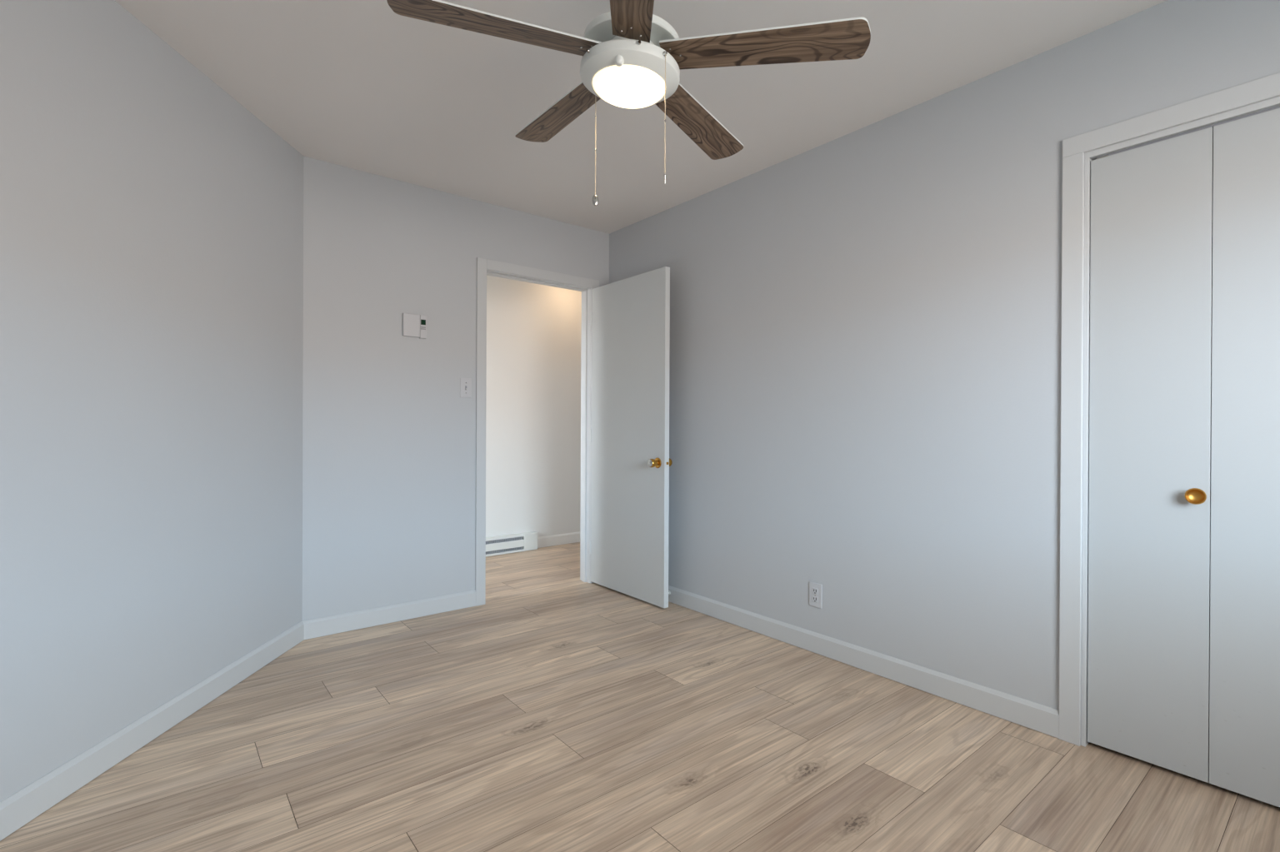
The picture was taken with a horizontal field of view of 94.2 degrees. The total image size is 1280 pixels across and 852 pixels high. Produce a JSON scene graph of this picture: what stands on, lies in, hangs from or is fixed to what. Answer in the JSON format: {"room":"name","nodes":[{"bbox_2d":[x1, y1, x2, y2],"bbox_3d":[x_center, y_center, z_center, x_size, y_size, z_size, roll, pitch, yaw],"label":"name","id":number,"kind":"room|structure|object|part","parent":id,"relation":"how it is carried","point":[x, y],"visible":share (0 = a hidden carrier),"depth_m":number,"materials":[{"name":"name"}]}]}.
{"room":"empty bedroom","nodes":[
{"label":"empty bedroom","id":0,"kind":"room"},
{"bbox_2d":[0,0,303,802],"bbox_3d":[-1.737,-0.137,1.895,0.115,2.440,2.200,0,0,-1],"label":"wall","id":1,"kind":"structure","parent":0,"point":[152,223],"depth_m":1.95,"materials":[{"name":"paint"}]},
{"bbox_2d":[0,621,304,841],"bbox_3d":[-1.678,1.034,1.898,0.012,0.094,2.200,0,0,-1],"label":"baseboard","id":2,"kind":"structure","parent":1,"relation":"attached to","point":[19,809],"depth_m":1.95,"materials":[{"name":"paint"}]},
{"bbox_2d":[301,156,609,621],"bbox_3d":[-0.414,-0.136,4.110,4.030,2.440,0.115,0,0,-39],"label":"wall","id":3,"kind":"structure","parent":0,"point":[389,433],"depth_m":3.27,"materials":[{"name":"paint"}]},
{"bbox_2d":[302,590,475,639],"bbox_3d":[-1.345,1.032,3.282,0.917,0.094,0.012,0,0,-39],"label":"baseboard","id":4,"kind":"structure","parent":3,"relation":"attached to","point":[322,627],"depth_m":3.24,"materials":[{"name":"paint"}]},
{"bbox_2d":[402,313,426,339],"bbox_3d":[-1.263,-0.560,3.330,0.129,0.130,0.026,0,0,-39],"label":"thermostat","id":5,"kind":"object","parent":3,"relation":"attached to","point":[413,325],"visible":1,"depth_m":3.32,"materials":[{"name":"grey plastic"}]},
{"bbox_3d":[-1.227,-0.560,3.360,0.036,0.130,0.024,0,0,-39],"label":"control panel","id":6,"kind":"part","parent":5,"relation":"part of","materials":[{"name":"grey plastic"}]},
{"bbox_2d":[460,378,471,398],"bbox_3d":[-1.031,-0.227,3.525,0.070,0.115,0.018,0,0,-39],"label":"light switch","id":7,"kind":"object","parent":3,"relation":"attached to","point":[465,383],"visible":1,"depth_m":3.53,"materials":[{"name":"grey plastic"}]},
{"bbox_2d":[475,257,599,606],"bbox_3d":[-0.673,0.036,3.893,0.891,2.095,0.128,0,0,-39],"label":"door frame","id":8,"kind":"structure","parent":3,"relation":"attached to","point":[485,267],"depth_m":3.75,"materials":[{"name":"paint"}]},
{"bbox_3d":[-0.960,0.035,3.587,0.062,2.095,0.013,0,0,-39],"label":"casing","id":9,"kind":"part","parent":8,"relation":"part of","materials":[{"name":"paint"}]},
{"bbox_3d":[-0.632,-0.981,3.846,0.768,0.061,0.013,0,0,-39],"label":"casing","id":10,"kind":"part","parent":8,"relation":"part of","materials":[{"name":"paint"}]},
{"bbox_3d":[-0.315,0.037,4.110,0.062,2.095,0.013,0,0,-39],"label":"casing","id":11,"kind":"part","parent":8,"relation":"part of","materials":[{"name":"paint"}]},
{"bbox_2d":[589,266,672,608],"bbox_3d":[-0.081,0.066,3.799,0.167,2.010,0.782,0,0,-39],"label":"door","id":12,"kind":"structure","parent":3,"relation":"in","point":[630,317],"depth_m":3.73,"materials":[{"name":"paint"}]},
{"bbox_3d":[0.058,0.220,3.500,0.006,0.043,0.043,0,0,-39],"label":"knob","id":13,"kind":"part","parent":12,"relation":"part of","materials":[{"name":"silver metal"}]},
{"bbox_3d":[0.083,0.220,3.520,0.060,0.063,0.063,0,0,-39],"label":"knob","id":14,"kind":"part","parent":12,"relation":"part of","materials":[{"name":"gold metal"}]},
{"bbox_3d":[0.159,0.220,3.502,0.024,0.056,0.002,0,0,-39],"label":"latch plate","id":15,"kind":"part","parent":12,"relation":"part of","materials":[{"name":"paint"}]},
{"bbox_2d":[485,275,581,537],"bbox_3d":[-1.201,-0.142,5.082,4.030,2.440,0.115,0,0,-39],"label":"wall","id":16,"kind":"structure","parent":0,"point":[534,331],"depth_m":5.22,"materials":[{"name":"paint"}]},
{"bbox_2d":[485,531,537,556],"bbox_3d":[-1.397,1.001,4.814,1.250,0.146,0.063,0,0,-39],"label":"baseboard heater","id":17,"kind":"object","parent":16,"relation":"attached to","point":[500,545],"visible":0.35,"depth_m":5.03,"materials":[{"name":"white metal"}]},
{"bbox_3d":[-1.377,1.003,4.795,0.978,0.060,0.005,0,0,-39],"label":"panel","id":18,"kind":"part","parent":17,"relation":"part of","materials":[{"name":"white metal"}]},
{"bbox_2d":[537,531,580,548],"bbox_3d":[-0.307,1.032,5.731,1.588,0.094,0.012,0,0,-39],"label":"baseboard","id":19,"kind":"structure","parent":16,"relation":"attached to","point":[567,538],"depth_m":5.38,"materials":[{"name":"paint"}]},
{"bbox_2d":[0,542,1279,851],"bbox_3d":[0.086,1.150,2.455,5.700,0.120,6.100,0,0,-39],"label":"floor","id":20,"kind":"structure","parent":0,"point":[560,712],"depth_m":1.93,"materials":[{"name":"brown wood"}]},
{"bbox_2d":[115,0,1167,234],"bbox_3d":[0.099,-1.410,2.450,5.700,0.120,6.100,0,0,-39],"label":"ceiling","id":21,"kind":"structure","parent":0,"point":[361,85],"depth_m":2.33,"materials":[{"name":"paint"}]},
{"bbox_2d":[386,0,870,205],"bbox_3d":[-0.027,-1.008,1.679,1.254,0.697,1.207,0,0,-1],"label":"ceiling fan","id":22,"kind":"object","parent":21,"relation":"hanging from","point":[632,57],"visible":1,"depth_m":1.64,"materials":[{"name":"brown wood"}]},
{"bbox_3d":[-0.382,-1.079,1.606,0.557,0.041,0.131,3,1,-19],"label":"fan blade","id":23,"kind":"part","parent":22,"relation":"part of","materials":[{"name":"brown wood"}]},
{"bbox_3d":[-0.255,-1.078,2.029,0.132,0.028,0.557,0,0,-37],"label":"fan blade","id":24,"kind":"part","parent":22,"relation":"part of","materials":[{"name":"brown wood"}]},
{"bbox_3d":[-0.137,-0.873,1.837,0.003,0.320,0.003,0,0,28],"label":"pull chain","id":25,"kind":"part","parent":22,"relation":"part of","materials":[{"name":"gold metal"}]},
{"bbox_3d":[-0.032,-0.976,1.731,0.215,0.042,0.215,3,1,-39],"label":"lamp shade","id":26,"kind":"part","parent":22,"relation":"part of","materials":[{"name":"white glass"}]},
{"bbox_3d":[-0.019,-1.052,1.354,0.131,0.041,0.557,4,1,-1],"label":"fan blade","id":27,"kind":"part","parent":22,"relation":"part of","materials":[{"name":"brown wood"}]},
{"bbox_3d":[0.069,-0.852,1.617,0.003,0.329,0.003,0,0,28],"label":"pull chain","id":28,"kind":"part","parent":22,"relation":"part of","materials":[{"name":"gold metal"}]},
{"bbox_3d":[0.188,-1.048,2.040,0.131,0.041,0.557,4,1,35],"label":"fan blade","id":29,"kind":"part","parent":22,"relation":"part of","materials":[{"name":"brown wood"}]},
{"bbox_3d":[0.333,-1.033,1.622,0.557,0.041,0.131,4,1,17],"label":"fan blade","id":30,"kind":"part","parent":22,"relation":"part of","materials":[{"name":"brown wood"}]},
{"bbox_2d":[609,0,1279,714],"bbox_3d":[1.211,-0.125,2.513,0.115,2.440,4.415,0,0,-39],"label":"wall","id":31,"kind":"structure","parent":0,"point":[866,322],"depth_m":2.51,"materials":[{"name":"paint"}]},
{"bbox_2d":[809,581,821,609],"bbox_3d":[0.845,0.815,2.864,0.008,0.116,0.071,0,0,-39],"label":"wall outlet","id":32,"kind":"object","parent":31,"relation":"attached to","point":[815,589],"visible":1,"depth_m":2.86,"materials":[{"name":"grey plastic"}]},
{"bbox_2d":[812,595,818,603],"bbox_3d":[0.844,0.835,2.863,0.004,0.029,0.033,0,0,-39],"label":"socket","id":33,"kind":"object","parent":32,"relation":"attached to","point":[815,598],"depth_m":2.86,"materials":[{"name":"white plastic"}]},
{"bbox_2d":[812,587,818,594],"bbox_3d":[0.844,0.796,2.863,0.004,0.029,0.033,0,0,-39],"label":"socket","id":34,"kind":"object","parent":32,"relation":"attached to","point":[815,590],"depth_m":2.86,"materials":[{"name":"white plastic"}]},
{"bbox_2d":[668,585,1059,739],"bbox_3d":[0.620,1.042,3.138,0.012,0.094,2.710,0,0,-39],"label":"baseboard","id":35,"kind":"structure","parent":31,"relation":"attached to","point":[1028,714],"depth_m":2.56,"materials":[{"name":"paint"}]},
{"bbox_2d":[1059,72,1279,747],"bbox_3d":[1.956,0.052,1.582,0.128,2.098,1.384,0,0,-39],"label":"door frame","id":36,"kind":"structure","parent":31,"relation":"attached to","point":[1076,203],"depth_m":2.04,"materials":[{"name":"paint"}]},
{"bbox_3d":[1.495,0.081,2.060,0.013,2.034,0.062,0,0,-39],"label":"casing","id":37,"kind":"part","parent":36,"relation":"part of","materials":[{"name":"paint"}]},
{"bbox_3d":[1.916,-0.965,1.544,0.013,0.064,1.384,0,0,-39],"label":"casing","id":38,"kind":"part","parent":36,"relation":"part of","materials":[{"name":"paint"}]},
{"bbox_2d":[1087,108,1279,808],"bbox_3d":[1.915,0.090,1.560,0.061,1.988,1.212,0,0,-39],"label":"door","id":39,"kind":"structure","parent":31,"relation":"in","point":[1183,642],"depth_m":1.84,"materials":[{"name":"paint"}]},
{"bbox_3d":[1.642,0.088,1.925,0.028,1.988,0.302,0,0,-39],"label":"panel","id":40,"kind":"part","parent":39,"relation":"part of","materials":[{"name":"paint"}]},
{"bbox_3d":[1.695,0.213,1.810,0.033,0.050,0.050,0,0,-39],"label":"knob","id":41,"kind":"part","parent":39,"relation":"part of","materials":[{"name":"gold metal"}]},
{"bbox_3d":[1.833,0.089,1.689,0.028,1.988,0.302,0,0,-39],"label":"panel","id":42,"kind":"part","parent":39,"relation":"part of","materials":[{"name":"paint"}]}
]}

